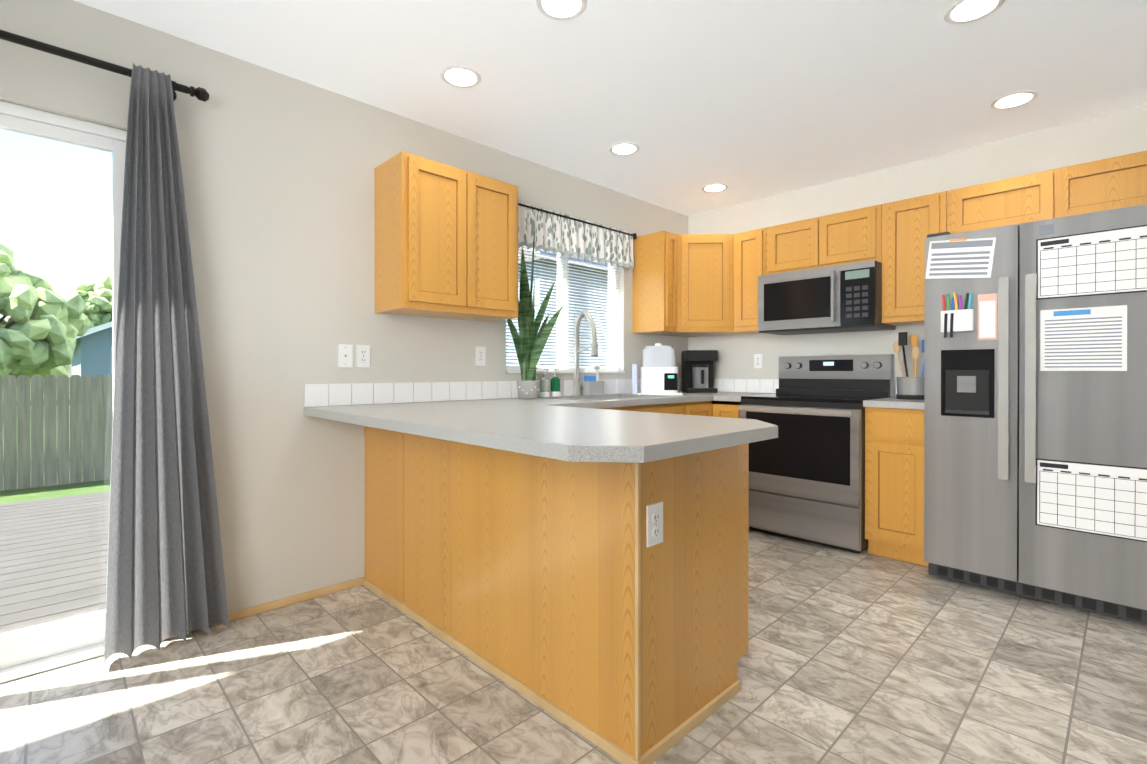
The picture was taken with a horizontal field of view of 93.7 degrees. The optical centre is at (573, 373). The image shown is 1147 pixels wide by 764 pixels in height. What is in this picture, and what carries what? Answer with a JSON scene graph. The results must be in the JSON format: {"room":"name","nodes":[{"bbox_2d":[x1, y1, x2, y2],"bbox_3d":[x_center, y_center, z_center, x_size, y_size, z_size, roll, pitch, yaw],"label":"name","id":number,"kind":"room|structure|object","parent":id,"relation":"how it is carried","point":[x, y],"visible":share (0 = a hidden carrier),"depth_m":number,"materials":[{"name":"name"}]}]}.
{"room":"kitchen","nodes":[
{"label":"kitchen","id":0,"kind":"room"},
{"bbox_2d":[0,0,687,612],"bbox_3d":[-1.443,-0.152,2.478,6.990,2.450,0.150,0,0,-44],"label":"wall","id":1,"kind":"structure","parent":0,"point":[278,186],"depth_m":2.48,"materials":[{"name":"grey paint"}]},
{"bbox_2d":[0,101,126,682],"bbox_3d":[-2.399,0.062,1.554,1.826,2.027,0.140,0,0,-44],"label":"sliding glass door","id":2,"kind":"structure","parent":1,"relation":"in","point":[32,650],"depth_m":1.99,"materials":[{"name":"clear glass"}]},
{"bbox_2d":[0,29,208,101],"bbox_3d":[-2.364,-1.128,1.396,2.367,0.056,0.120,0,0,-44],"label":"curtain rod","id":3,"kind":"object","parent":1,"relation":"attached to","point":[199,93],"visible":0.75,"depth_m":1.93,"materials":[{"name":"grey metal"}]},
{"bbox_2d":[104,63,229,663],"bbox_3d":[-1.590,-0.049,2.104,0.102,2.210,0.393,0,0,42],"label":"curtain","id":4,"kind":"object","parent":3,"relation":"hanging from","point":[165,574],"visible":0.96,"depth_m":2.09,"materials":[{"name":"grey fabric"}]},
{"bbox_2d":[165,577,364,639],"bbox_3d":[-2.423,1.057,1.421,3.785,0.037,0.012,0,0,-44],"label":"baseboard","id":5,"kind":"structure","parent":1,"relation":"attached to","point":[265,607],"depth_m":2.49,"materials":[{"name":"brown wood"}]},
{"bbox_2d":[338,344,352,366],"bbox_3d":[-1.132,-0.088,2.667,0.070,0.114,0.008,0,0,-44],"label":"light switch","id":6,"kind":"object","parent":1,"relation":"attached to","point":[345,355],"visible":1,"depth_m":2.67,"materials":[{"name":"white plastic"}]},
{"bbox_2d":[356,345,369,366],"bbox_3d":[-1.067,-0.088,2.730,0.070,0.114,0.009,0,0,-44],"label":"electrical outlet","id":7,"kind":"object","parent":1,"relation":"attached to","point":[362,355],"visible":1,"depth_m":2.73,"materials":[{"name":"white plastic"}]},
{"bbox_2d":[374,151,517,321],"bbox_3d":[-0.663,-0.686,2.899,0.700,0.745,0.322,0,0,-44],"label":"upper cabinet","id":8,"kind":"object","parent":1,"relation":"attached to","point":[446,241],"visible":1,"depth_m":2.72,"materials":[{"name":"brown wood"}]},
{"bbox_2d":[475,346,485,365],"bbox_3d":[-0.557,-0.105,3.223,0.070,0.114,0.009,0,0,-44],"label":"electrical outlet","id":9,"kind":"object","parent":1,"relation":"attached to","point":[480,356],"visible":1,"depth_m":3.22,"materials":[{"name":"white plastic"}]},
{"bbox_2d":[506,246,618,370],"bbox_3d":[-0.080,-0.507,3.814,1.126,1.006,0.080,0,0,-44],"label":"kitchen window","id":10,"kind":"structure","parent":1,"relation":"in","point":[560,259],"depth_m":3.81,"materials":[{"name":"white plastic"}]},
{"bbox_2d":[506,246,621,369],"bbox_3d":[-0.035,-0.516,3.769,1.106,0.986,0.037,0,0,-44],"label":"window blinds","id":11,"kind":"object","parent":10,"relation":"attached to","point":[568,330],"visible":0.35,"depth_m":3.79,"materials":[{"name":"white plastic"}]},
{"bbox_2d":[506,371,624,372],"bbox_3d":[-0.030,-0.011,3.765,1.128,0.018,0.061,0,0,-44],"label":"window sill","id":12,"kind":"structure","parent":1,"relation":"attached to","point":[570,372],"depth_m":3.73,"materials":[{"name":"white plastic"}]},
{"bbox_2d":[518,201,636,270],"bbox_3d":[0.011,-0.933,3.726,1.284,0.297,0.070,0,0,-44],"label":"window valance","id":13,"kind":"object","parent":1,"relation":"attached to","point":[563,234],"visible":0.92,"depth_m":3.70,"materials":[{"name":"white fabric"}]},
{"bbox_2d":[633,231,676,333],"bbox_3d":[0.631,-0.691,4.149,0.158,0.745,0.322,0,0,-44],"label":"upper cabinet","id":14,"kind":"object","parent":1,"relation":"attached to","point":[655,283],"visible":0.96,"depth_m":4.06,"materials":[{"name":"brown wood"}]},
{"bbox_2d":[0,527,1146,763],"bbox_3d":[0.207,1.109,0.774,6.990,0.060,4.900,0,0,-44],"label":"floor","id":15,"kind":"structure","parent":0,"point":[864,657],"depth_m":1.82,"materials":[{"name":"tile"}]},
{"bbox_2d":[363,426,418,622],"bbox_3d":[-0.625,0.634,2.734,0.630,0.874,0.619,0,0,-44],"label":"base cabinet","id":16,"kind":"object","parent":15,"relation":"on","point":[391,457],"depth_m":2.51,"materials":[{"name":"brown wood"}]},
{"bbox_2d":[419,435,748,763],"bbox_3d":[-0.004,0.636,2.088,0.635,0.874,1.172,0,0,-44],"label":"base cabinet","id":17,"kind":"object","parent":15,"relation":"on","point":[560,591],"depth_m":1.69,"materials":[{"name":"brown wood"}]},
{"bbox_2d":[355,399,777,462],"bbox_3d":[-0.035,0.180,1.919,0.927,0.038,1.288,0,0,-44],"label":"countertop","id":18,"kind":"structure","parent":17,"relation":"on","point":[573,430],"depth_m":1.61,"materials":[{"name":"laminate"}]},
{"bbox_2d":[646,502,662,546],"bbox_3d":[0.229,0.421,1.502,0.070,0.114,0.009,0,0,-44],"label":"electrical outlet","id":19,"kind":"object","parent":17,"relation":"attached to","point":[654,524],"visible":1,"depth_m":1.50,"materials":[{"name":"white plastic"}]},
{"bbox_2d":[596,402,691,414],"bbox_3d":[0.213,0.631,3.537,0.939,0.872,0.628,0,0,-44],"label":"base cabinet","id":20,"kind":"object","parent":15,"relation":"on","point":[685,408],"depth_m":3.47,"materials":[{"name":"brown wood"}]},
{"bbox_2d":[692,401,712,416],"bbox_3d":[0.665,0.629,3.974,0.358,0.872,0.628,0,0,-44],"label":"base cabinet","id":21,"kind":"object","parent":15,"relation":"on","point":[701,408],"depth_m":3.79,"materials":[{"name":"brown wood"}]},
{"bbox_2d":[303,391,714,423],"bbox_3d":[0.100,0.175,3.403,3.183,0.038,0.660,0,0,-44],"label":"countertop","id":22,"kind":"structure","parent":21,"relation":"on","point":[345,413],"depth_m":2.92,"materials":[{"name":"laminate"}]},
{"bbox_2d":[304,378,681,406],"bbox_3d":[-0.118,0.100,3.630,3.179,0.107,0.030,0,0,-44],"label":"backsplash","id":23,"kind":"structure","parent":22,"relation":"on","point":[315,395],"depth_m":2.95,"materials":[{"name":"white tile"}]},
{"bbox_2d":[507,225,562,398],"bbox_3d":[-0.260,-0.381,3.279,0.367,1.072,0.269,0,0,-44],"label":"snake plant","id":24,"kind":"object","parent":22,"relation":"on","point":[529,340],"visible":1,"depth_m":3.29,"materials":[{"name":"green plant"}]},
{"bbox_2d":[540,369,549,396],"bbox_3d":[-0.186,0.061,3.502,0.068,0.187,0.068,0,0,-44],"label":"soap bottle","id":25,"kind":"object","parent":22,"relation":"on","point":[544,386],"visible":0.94,"depth_m":3.48,"materials":[{"name":"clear plastic"}]},
{"bbox_2d":[550,369,560,396],"bbox_3d":[-0.119,0.061,3.570,0.068,0.187,0.068,0,0,-44],"label":"soap bottle","id":26,"kind":"object","parent":22,"relation":"on","point":[555,386],"visible":0.94,"depth_m":3.55,"materials":[{"name":"green plastic"}]},
{"bbox_2d":[572,309,597,395],"bbox_3d":[0.092,-0.142,3.668,0.091,0.592,0.226,0,0,-44],"label":"faucet","id":27,"kind":"object","parent":22,"relation":"on","point":[577,385],"visible":0.98,"depth_m":3.69,"materials":[{"name":"silver metal"}]},
{"bbox_2d":[581,364,603,394],"bbox_3d":[0.138,0.043,3.829,0.160,0.220,0.080,0,0,-44],"label":"sponge caddy","id":28,"kind":"object","parent":22,"relation":"on","point":[592,385],"visible":0.9,"depth_m":3.80,"materials":[{"name":"grey"}]},
{"bbox_2d":[538,394,668,400],"bbox_3d":[0.216,0.254,3.533,0.804,0.207,0.454,0,0,-44],"label":"sink","id":29,"kind":"object","parent":22,"relation":"in","point":[601,397],"visible":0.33,"depth_m":3.70,"materials":[{"name":"silver metal"}]},
{"bbox_2d":[632,343,681,394],"bbox_3d":[0.607,-0.033,3.944,0.350,0.372,0.288,0,0,6],"label":"water dispenser","id":30,"kind":"object","parent":22,"relation":"on","point":[658,372],"visible":1,"depth_m":3.83,"materials":[{"name":"white plastic"}]},
{"bbox_2d":[682,350,717,392],"bbox_3d":[1.015,-0.016,4.334,0.240,0.335,0.255,0,0,1],"label":"coffee maker","id":31,"kind":"object","parent":22,"relation":"on","point":[697,371],"visible":1,"depth_m":4.25,"materials":[{"name":"black plastic"}]},
{"bbox_2d":[715,392,775,401],"bbox_3d":[1.315,0.173,3.974,0.643,0.038,0.207,0,0,-44],"label":"countertop","id":32,"kind":"structure","parent":21,"relation":"on","point":[720,396],"depth_m":3.82,"materials":[{"name":"laminate"}]},
{"bbox_2d":[713,379,778,392],"bbox_3d":[1.315,0.097,4.414,0.029,0.107,0.835,0,0,-44],"label":"backsplash","id":33,"kind":"structure","parent":32,"relation":"on","point":[725,385],"depth_m":4.33,"materials":[{"name":"white tile"}]},
{"bbox_2d":[712,400,741,417],"bbox_3d":[1.090,0.628,4.219,0.627,0.873,0.866,0,0,-44],"label":"base cabinet","id":34,"kind":"object","parent":15,"relation":"on","point":[728,409],"visible":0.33,"depth_m":3.79,"materials":[{"name":"brown wood"}]},
{"bbox_2d":[738,354,893,553],"bbox_3d":[1.603,0.470,3.580,0.720,1.193,0.758,0,0,-44],"label":"range","id":35,"kind":"object","parent":15,"relation":"on","point":[807,475],"visible":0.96,"depth_m":3.38,"materials":[{"name":"silver metal"}]},
{"bbox_2d":[865,407,927,565],"bbox_3d":[2.038,0.632,3.237,0.627,0.873,0.335,0,0,-44],"label":"base cabinet","id":36,"kind":"object","parent":15,"relation":"on","point":[894,483],"visible":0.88,"depth_m":3.04,"materials":[{"name":"brown wood"}]},
{"bbox_2d":[863,397,923,409],"bbox_3d":[2.032,0.175,3.231,0.643,0.038,0.337,0,0,-44],"label":"countertop","id":37,"kind":"structure","parent":36,"relation":"on","point":[891,402],"depth_m":3.04,"materials":[{"name":"laminate"}]},
{"bbox_2d":[893,332,924,399],"bbox_3d":[2.079,-0.047,3.273,0.196,0.405,0.221,0,0,-44],"label":"utensil crock","id":38,"kind":"object","parent":37,"relation":"on","point":[910,388],"visible":0.81,"depth_m":3.24,"materials":[{"name":"silver metal"}]},
{"bbox_2d":[924,204,1146,624],"bbox_3d":[2.381,0.177,2.693,0.832,1.786,0.913,0,0,-44],"label":"fridge","id":39,"kind":"object","parent":15,"relation":"on","point":[1035,424],"visible":1,"depth_m":2.43,"materials":[{"name":"grey metal"}]},
{"bbox_2d":[73,0,1146,216],"bbox_3d":[0.207,-1.421,0.765,6.990,0.100,4.900,0,0,-44],"label":"ceiling","id":40,"kind":"structure","parent":0,"point":[744,101],"depth_m":2.46,"materials":[{"name":"white paint"}]},
{"bbox_2d":[440,65,480,87],"bbox_3d":[-0.523,-1.373,2.493,0.190,0.006,0.190,0,0,-44],"label":"recessed light","id":41,"kind":"object","parent":40,"relation":"in","point":[458,76],"visible":1,"depth_m":2.48,"materials":[{"name":"white plastic"}]},
{"bbox_2d":[536,0,586,20],"bbox_3d":[-0.044,-1.371,1.997,0.190,0.006,0.190,0,0,-44],"label":"recessed light","id":42,"kind":"object","parent":40,"relation":"in","point":[562,10],"visible":1,"depth_m":2.02,"materials":[{"name":"white plastic"}]},
{"bbox_2d":[609,142,639,155],"bbox_3d":[0.311,-1.376,3.299,0.190,0.006,0.190,0,0,-44],"label":"recessed light","id":43,"kind":"object","parent":40,"relation":"in","point":[624,148],"visible":1,"depth_m":3.29,"materials":[{"name":"white plastic"}]},
{"bbox_2d":[702,184,727,192],"bbox_3d":[1.052,-1.379,4.000,0.190,0.006,0.190,0,0,-44],"label":"recessed light","id":44,"kind":"object","parent":40,"relation":"in","point":[711,188],"visible":1,"depth_m":4.00,"materials":[{"name":"white plastic"}]},
{"bbox_2d":[943,0,1004,23],"bbox_3d":[1.505,-1.371,2.019,0.190,0.006,0.190,0,0,-44],"label":"recessed light","id":45,"kind":"object","parent":40,"relation":"in","point":[963,11],"visible":1,"depth_m":2.03,"materials":[{"name":"white plastic"}]},
{"bbox_2d":[990,90,1037,109],"bbox_3d":[2.217,-1.374,2.707,0.190,0.006,0.190,0,0,-44],"label":"recessed light","id":46,"kind":"object","parent":40,"relation":"in","point":[1014,100],"visible":1,"depth_m":2.70,"materials":[{"name":"white plastic"}]},
{"bbox_2d":[688,105,1146,396],"bbox_3d":[2.719,-0.154,3.092,0.150,2.450,4.750,0,0,-44],"label":"wall","id":47,"kind":"structure","parent":0,"point":[1115,134],"depth_m":3.61,"materials":[{"name":"grey paint"}]},
{"bbox_2d":[651,234,750,336],"bbox_3d":[1.007,-0.691,4.313,0.608,0.745,0.608,0,0,-44],"label":"upper cabinet","id":48,"kind":"object","parent":47,"relation":"attached to","point":[705,284],"visible":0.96,"depth_m":4.09,"materials":[{"name":"brown wood"}]},
{"bbox_2d":[734,228,765,333],"bbox_3d":[1.413,-0.690,4.100,0.322,0.745,0.258,0,0,-44],"label":"upper cabinet","id":49,"kind":"object","parent":47,"relation":"attached to","point":[749,257],"visible":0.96,"depth_m":4.00,"materials":[{"name":"brown wood"}]},
{"bbox_2d":[754,354,762,367],"bbox_3d":[1.468,-0.099,4.272,0.009,0.114,0.070,0,0,-44],"label":"electrical outlet","id":50,"kind":"object","parent":47,"relation":"attached to","point":[758,360],"visible":1,"depth_m":4.27,"materials":[{"name":"white plastic"}]},
{"bbox_2d":[766,204,881,274],"bbox_3d":[1.766,-0.879,3.733,0.322,0.365,0.756,0,0,-44],"label":"upper cabinet","id":51,"kind":"object","parent":47,"relation":"attached to","point":[848,237],"visible":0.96,"depth_m":3.59,"materials":[{"name":"brown wood"}]},
{"bbox_2d":[758,260,895,334],"bbox_3d":[1.708,-0.492,3.679,0.479,0.402,0.756,0,0,-44],"label":"microwave","id":52,"kind":"object","parent":51,"relation":"attached to","point":[838,298],"visible":1,"depth_m":3.51,"materials":[{"name":"grey metal"}]},
{"bbox_2d":[882,191,946,325],"bbox_3d":[2.148,-0.688,3.339,0.322,0.745,0.338,0,0,-44],"label":"upper cabinet","id":53,"kind":"object","parent":47,"relation":"attached to","point":[909,225],"visible":0.69,"depth_m":3.25,"materials":[{"name":"brown wood"}]},
{"bbox_2d":[947,150,1146,233],"bbox_3d":[2.591,-0.906,2.879,0.322,0.305,0.935,0,0,-44],"label":"upper cabinet","id":54,"kind":"object","parent":47,"relation":"attached to","point":[1116,182],"visible":0.85,"depth_m":2.78,"materials":[{"name":"brown wood"}]},
{"label":"outside","id":55,"kind":"structure","parent":0,"visible":0},
{"bbox_2d":[0,491,109,633],"bbox_3d":[-4.071,1.442,2.692,12.000,0.660,3.763,0,0,-44],"label":"deck","id":56,"kind":"object","parent":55,"point":[37,533],"depth_m":3.21,"materials":[{"name":"grey wood"}]},
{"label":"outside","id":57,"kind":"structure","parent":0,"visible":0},
{"bbox_2d":[0,393,109,503],"bbox_3d":[-22.827,1.748,23.546,80.000,0.100,59.840,0,0,-44],"label":"lawn","id":58,"kind":"structure","parent":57,"point":[82,489],"depth_m":7.99,"materials":[{"name":"green plant"}]},
{"bbox_2d":[0,242,88,381],"bbox_3d":[-11.823,-0.486,10.526,3.503,4.460,3.544,0,0,-44],"label":"tree","id":59,"kind":"object","parent":58,"relation":"on","point":[70,312],"depth_m":10.50,"materials":[{"name":"green plant"}]},
{"bbox_2d":[0,375,112,490],"bbox_3d":[-8.374,0.887,8.223,11.500,1.730,0.080,0,0,-44],"label":"fence","id":60,"kind":"object","parent":58,"relation":"on","point":[7,385],"depth_m":8.41,"materials":[{"name":"grey wood"}]},
{"bbox_2d":[70,274,112,328],"bbox_3d":[-23.245,-1.636,27.071,4.508,6.642,4.444,0,0,-44],"label":"tree","id":61,"kind":"object","parent":58,"relation":"on","point":[104,305],"depth_m":25.69,"materials":[{"name":"green plant"}]},
{"bbox_2d":[72,321,112,377],"bbox_3d":[-12.855,-0.805,20.448,9.650,5.028,10.740,0,0,-44],"label":"house","id":62,"kind":"structure","parent":58,"relation":"on","point":[78,358],"depth_m":14.03,"materials":[{"name":"blue"}]},
{"bbox_2d":[506,245,607,365],"bbox_3d":[-0.371,-1.327,16.267,10.200,6.100,10.100,0,0,-44],"label":"house","id":63,"kind":"structure","parent":58,"relation":"on","point":[540,255],"depth_m":10.02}
]}

